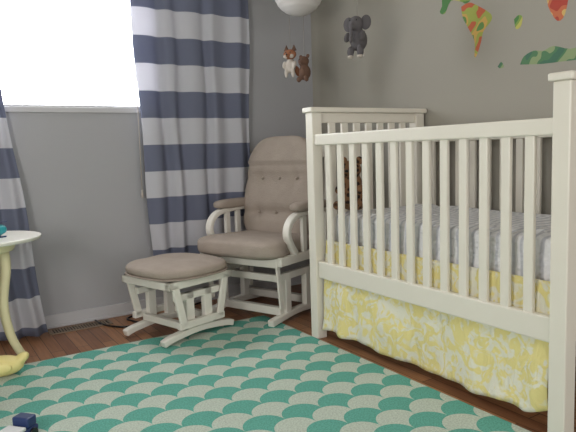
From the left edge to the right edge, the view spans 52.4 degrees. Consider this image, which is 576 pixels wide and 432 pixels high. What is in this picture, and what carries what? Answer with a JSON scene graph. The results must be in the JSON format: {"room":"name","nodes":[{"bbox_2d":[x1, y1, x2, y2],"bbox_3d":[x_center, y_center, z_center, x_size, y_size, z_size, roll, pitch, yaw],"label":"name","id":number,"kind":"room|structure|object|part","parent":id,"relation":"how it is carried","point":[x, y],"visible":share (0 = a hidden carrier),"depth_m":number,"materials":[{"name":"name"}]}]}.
{"room":"bedroom","nodes":[
{"label":"bedroom","id":0,"kind":"room"},
{"bbox_2d":[5,0,312,315],"bbox_3d":[-1.349,-0.570,3.272,3.555,2.400,0.120,-6,8,-32],"label":"wall","id":1,"kind":"structure","parent":0,"point":[80,173],"depth_m":3.42,"materials":[{"name":"paint"}]},
{"bbox_2d":[0,0,140,112],"bbox_3d":[-1.485,-0.981,3.100,1.635,0.855,0.060,-6,8,-32],"label":"window","id":2,"kind":"structure","parent":1,"relation":"in","point":[57,56],"depth_m":3.27,"materials":[{"name":"glass"}]},
{"bbox_2d":[45,275,300,328],"bbox_3d":[-1.280,0.591,3.338,3.542,0.075,0.020,-6,8,-32],"label":"baseboard","id":3,"kind":"structure","parent":1,"relation":"attached to","point":[121,309],"depth_m":3.48,"materials":[{"name":"paint"}]},
{"bbox_3d":[-1.263,-1.297,3.133,2.470,0.170,0.095,-6,8,-32],"label":"curtain rod","id":4,"kind":"object","parent":1,"relation":"attached to","visible":0},
{"bbox_2d":[0,86,47,340],"bbox_3d":[-1.729,-0.304,2.834,0.916,1.955,0.151,-6,8,-32],"label":"curtain","id":5,"kind":"object","parent":4,"relation":"hanging from","point":[27,316],"visible":0.82,"depth_m":3.07,"materials":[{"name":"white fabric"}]},
{"bbox_2d":[134,64,143,197],"bbox_3d":[-0.893,-0.764,3.435,0.015,1.320,0.019,-3,6,-10],"label":"blind cord","id":6,"kind":"object","parent":4,"relation":"hanging from","point":[142,193],"visible":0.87,"depth_m":3.47,"materials":[{"name":"white plastic"}]},
{"bbox_2d":[130,0,249,255],"bbox_3d":[-0.555,-0.572,3.629,0.781,1.675,0.060,-6,8,-32],"label":"curtain","id":7,"kind":"object","parent":4,"relation":"hanging from","point":[192,57],"visible":0.9,"depth_m":3.60,"materials":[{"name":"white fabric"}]},
{"bbox_2d":[0,284,575,431],"bbox_3d":[0.107,0.869,1.239,3.800,0.100,5.320,-6,8,-32],"label":"floor","id":8,"kind":"structure","parent":0,"point":[46,346],"depth_m":2.94,"materials":[{"name":"brown wood"}]},
{"bbox_2d":[0,231,40,354],"bbox_3d":[-1.343,0.398,2.625,0.481,0.605,0.481,4,8,40],"label":"side table","id":9,"kind":"object","parent":8,"relation":"on","point":[7,244],"visible":0.96,"depth_m":2.66,"materials":[{"name":"white paint"}]},
{"bbox_2d":[0,221,6,237],"bbox_3d":[-1.303,0.064,2.567,0.058,0.069,0.148,3,8,35],"label":"helicopter","id":10,"kind":"object","parent":9,"relation":"on","point":[3,229],"visible":1,"depth_m":2.59,"materials":[{"name":"teal plastic"}]},
{"bbox_3d":[-1.280,0.404,2.707,0.050,0.572,0.118,4,8,40],"label":"leg","id":11,"kind":"part","parent":9,"relation":"part of","materials":[{"name":"beige paint"}]},
{"bbox_2d":[48,319,112,334],"bbox_3d":[-1.172,0.626,3.303,0.340,0.006,0.110,-6,8,-32],"label":"floor vent","id":12,"kind":"object","parent":8,"relation":"in","point":[77,327],"visible":0.87,"depth_m":3.29,"materials":[{"name":"metal"}]},
{"bbox_2d":[94,302,200,327],"bbox_3d":[-0.781,0.590,3.484,0.668,0.011,0.253,-6,8,-32],"label":"power cord","id":13,"kind":"object","parent":8,"relation":"on","point":[127,318],"visible":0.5,"depth_m":3.34,"materials":[{"name":"black plastic"}]},
{"bbox_2d":[197,136,326,326],"bbox_3d":[-0.131,0.046,3.490,0.660,1.040,0.699,3,8,35],"label":"armchair","id":14,"kind":"object","parent":8,"relation":"on","point":[275,201],"visible":0.83,"depth_m":3.47,"materials":[{"name":"fabric"}]},
{"bbox_3d":[-0.370,0.090,3.649,0.030,0.275,0.500,3,8,35],"label":"frame","id":15,"kind":"part","parent":14,"relation":"part of","materials":[{"name":"white paint"}]},
{"bbox_3d":[-0.355,0.058,3.668,0.044,0.248,0.427,3,8,35],"label":"arm","id":16,"kind":"part","parent":14,"relation":"part of","materials":[{"name":"white paint"}]},
{"bbox_3d":[-0.269,0.245,3.310,0.540,0.055,0.035,3,8,35],"label":"rail","id":17,"kind":"part","parent":14,"relation":"part of","materials":[{"name":"white paint"}]},
{"bbox_2d":[197,230,308,259],"bbox_3d":[-0.168,0.157,3.445,0.597,0.126,0.560,3,8,35],"label":"seat cushion","id":18,"kind":"object","parent":14,"relation":"on","point":[247,244],"depth_m":3.24,"materials":[{"name":"fabric"}]},
{"bbox_2d":[244,136,308,233],"bbox_3d":[-0.038,-0.167,3.607,0.530,0.650,0.167,3,-5,35],"label":"cushion","id":19,"kind":"object","parent":14,"relation":"on","point":[277,170],"depth_m":3.56,"materials":[{"name":"fabric"}]},
{"bbox_3d":[0.094,0.112,3.319,0.030,0.275,0.500,3,8,35],"label":"frame","id":20,"kind":"part","parent":14,"relation":"part of","materials":[{"name":"white paint"}]},
{"bbox_3d":[0.108,0.079,3.337,0.044,0.248,0.427,3,8,35],"label":"arm","id":21,"kind":"part","parent":14,"relation":"part of","materials":[{"name":"white paint"}]},
{"bbox_3d":[0.048,-0.411,3.712,0.480,0.088,0.034,3,8,35],"label":"rail","id":22,"kind":"part","parent":14,"relation":"part of","materials":[{"name":"white paint"}]},
{"bbox_2d":[0,315,530,431],"bbox_3d":[-0.488,0.797,1.578,2.570,0.006,2.740,-6,8,-32],"label":"area rug","id":23,"kind":"object","parent":8,"relation":"on","point":[246,375],"visible":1,"depth_m":2.33,"materials":[{"name":"teal carpet"}]},
{"bbox_2d":[0,351,28,376],"bbox_3d":[-1.268,0.634,2.577,0.235,0.147,0.134,-4,7,-17],"label":"duck","id":24,"kind":"object","parent":23,"relation":"on","point":[9,364],"visible":1,"depth_m":2.56},
{"bbox_2d":[0,412,38,431],"bbox_3d":[-0.920,0.727,1.961,0.086,0.075,0.160,0,7,18],"label":"toy truck","id":25,"kind":"object","parent":23,"relation":"on","point":[22,422],"visible":1,"depth_m":1.99,"materials":[{"name":"blue plastic"}]},
{"bbox_2d":[122,253,233,347],"bbox_3d":[-0.591,0.420,3.138,0.512,0.396,0.482,4,8,40],"label":"ottoman","id":26,"kind":"object","parent":23,"relation":"on","point":[169,273],"visible":1,"depth_m":3.03,"materials":[{"name":"wood"}]},
{"bbox_3d":[-0.738,0.521,3.279,0.028,0.035,0.300,4,8,40],"label":"link rail","id":27,"kind":"part","parent":26,"relation":"part of","materials":[{"name":"white paint"}]},
{"bbox_3d":[-0.711,0.460,3.248,0.032,0.190,0.300,4,8,40],"label":"post","id":28,"kind":"part","parent":26,"relation":"part of","materials":[{"name":"white paint"}]},
{"bbox_2d":[125,253,226,279],"bbox_3d":[-0.596,0.266,3.121,0.500,0.085,0.470,4,8,40],"label":"seat cushion","id":29,"kind":"object","parent":26,"relation":"on","point":[169,266],"depth_m":2.99,"materials":[{"name":"fabric"}]},
{"bbox_3d":[-0.594,0.319,3.127,0.400,0.040,0.420,4,8,40],"label":"seat frame","id":30,"kind":"part","parent":26,"relation":"part of","materials":[{"name":"white paint"}]},
{"bbox_3d":[-0.468,0.476,3.040,0.032,0.190,0.300,4,8,40],"label":"post","id":31,"kind":"part","parent":26,"relation":"part of","materials":[{"name":"white paint"}]},
{"bbox_3d":[-0.446,0.539,3.030,0.028,0.035,0.300,4,8,40],"label":"link rail","id":32,"kind":"part","parent":26,"relation":"part of","materials":[{"name":"white paint"}]},
{"bbox_2d":[302,70,575,431],"bbox_3d":[0.795,0.064,2.564,0.781,1.160,1.414,-6,8,-32],"label":"crib","id":33,"kind":"object","parent":8,"relation":"on","point":[412,174],"visible":0.85,"depth_m":2.23,"materials":[{"name":"paint"}]},
{"bbox_3d":[0.143,0.056,2.939,0.058,1.135,0.058,-6,8,-32],"label":"post","id":34,"kind":"part","parent":33,"relation":"part of","materials":[{"name":"paint"}]},
{"bbox_3d":[0.419,-0.551,3.060,0.781,0.025,0.082,-6,8,-32],"label":"cap rail","id":35,"kind":"part","parent":33,"relation":"part of","materials":[{"name":"paint"}]},
{"bbox_3d":[0.420,-0.513,3.065,0.641,0.050,0.030,-6,8,-32],"label":"rail","id":36,"kind":"part","parent":33,"relation":"part of","materials":[{"name":"paint"}]},
{"bbox_3d":[0.732,-0.005,3.311,0.058,1.135,0.058,-6,8,-32],"label":"post","id":37,"kind":"part","parent":33,"relation":"part of","materials":[{"name":"paint"}]},
{"bbox_3d":[0.487,-0.325,2.332,0.042,0.053,1.274,-6,8,-32],"label":"rail","id":38,"kind":"part","parent":33,"relation":"part of","materials":[{"name":"paint"}]},
{"bbox_3d":[0.507,0.315,2.402,0.032,0.085,1.274,-6,8,-32],"label":"rail","id":39,"kind":"part","parent":33,"relation":"part of","materials":[{"name":"paint"}]},
{"bbox_2d":[322,240,549,411],"bbox_3d":[0.516,0.403,2.417,0.061,0.474,1.245,-6,8,-33],"label":"skirt","id":40,"kind":"object","parent":33,"relation":"attached to","point":[496,363],"visible":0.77,"depth_m":2.28,"materials":[{"name":"yellow fabric"}]},
{"bbox_2d":[336,204,550,280],"bbox_3d":[0.790,0.081,2.569,0.614,0.184,1.237,-6,8,-32],"label":"mattress","id":41,"kind":"object","parent":33,"relation":"on","point":[543,221],"visible":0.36,"depth_m":2.28,"materials":[{"name":"white fabric"}]},
{"bbox_2d":[333,156,362,209],"bbox_3d":[0.306,-0.157,2.862,0.145,0.267,0.180,1,7,23],"label":"plush leopard","id":42,"kind":"object","parent":41,"relation":"on","point":[358,159],"visible":0.45,"depth_m":2.84,"materials":[{"name":"brown fabric"}]},
{"bbox_3d":[1.076,-0.385,2.703,0.042,0.053,1.274,-6,8,-32],"label":"rail","id":43,"kind":"part","parent":33,"relation":"part of","materials":[{"name":"paint"}]},
{"bbox_3d":[0.859,0.157,1.820,0.058,1.135,0.058,-6,8,-32],"label":"post","id":44,"kind":"part","parent":33,"relation":"part of","materials":[{"name":"paint"}]},
{"bbox_3d":[1.135,-0.449,1.942,0.781,0.025,0.082,-6,8,-32],"label":"cap rail","id":45,"kind":"part","parent":33,"relation":"part of","materials":[{"name":"paint"}]},
{"bbox_2d":[311,0,575,214],"bbox_3d":[1.588,-0.530,2.059,0.100,2.400,5.320,-6,8,-32],"label":"wall","id":46,"kind":"structure","parent":0,"point":[415,55],"depth_m":3.12,"materials":[{"name":"paint"}]},
{"bbox_2d":[440,0,469,13],"bbox_3d":[0.880,-1.215,2.974,0.001,0.318,0.457,-6,8,-32],"label":"wall decal","id":47,"kind":"object","parent":46,"relation":"attached to","point":[445,3],"visible":1,"depth_m":3.07},
{"bbox_2d":[461,3,491,56],"bbox_3d":[0.941,-0.934,2.924,0.001,0.276,0.190,-6,8,-32],"label":"wall decal","id":48,"kind":"object","parent":46,"relation":"attached to","point":[476,18],"visible":1,"depth_m":2.92},
{"bbox_2d":[514,15,522,28],"bbox_3d":[1.071,-0.902,2.722,0.001,0.063,0.045,-6,8,-32],"label":"wall decal","id":49,"kind":"object","parent":46,"relation":"attached to","point":[518,20],"visible":1,"depth_m":2.72},
{"bbox_2d":[520,46,575,64],"bbox_3d":[1.231,-0.699,2.503,0.001,0.090,0.545,-6,8,-32],"label":"wall decal","id":50,"kind":"object","parent":46,"relation":"attached to","point":[553,54],"visible":1,"depth_m":2.60},
{"bbox_2d":[547,0,567,20],"bbox_3d":[1.159,-1.049,2.559,0.001,0.393,0.400,-6,8,-32],"label":"wall decal","id":51,"kind":"object","parent":46,"relation":"attached to","point":[557,8],"visible":1,"depth_m":2.55},
{"bbox_3d":[0.026,-1.615,0.961,3.800,0.100,5.320,-6,8,-32],"label":"ceiling","id":52,"kind":"structure","parent":0,"visible":0},
{"bbox_2d":[275,0,321,16],"bbox_3d":[0.054,-1.500,3.383,0.294,0.667,0.294,-6,8,-32],"label":"paper lantern","id":53,"kind":"object","parent":52,"relation":"hanging from","point":[297,8],"visible":1,"depth_m":3.35,"materials":[{"name":"white paper"}]},
{"bbox_2d":[282,18,298,77],"bbox_3d":[0.021,-1.002,3.466,0.112,0.357,0.082,-4,7,-20],"label":"fox","id":54,"kind":"object","parent":53,"relation":"hanging from","point":[290,66],"visible":0.99,"depth_m":3.46,"materials":[{"name":"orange fabric"}]},
{"bbox_2d":[297,18,310,81],"bbox_3d":[0.091,-0.977,3.427,0.081,0.380,0.081,3,8,37],"label":"bear","id":55,"kind":"object","parent":53,"relation":"hanging from","point":[304,71],"visible":1,"depth_m":3.42},
{"bbox_2d":[343,15,370,58],"bbox_3d":[0.337,-1.298,2.944,0.130,0.990,0.130,-3,7,-12],"label":"elephant","id":56,"kind":"object","parent":52,"relation":"hanging from","point":[357,37],"visible":1,"depth_m":2.96}
]}

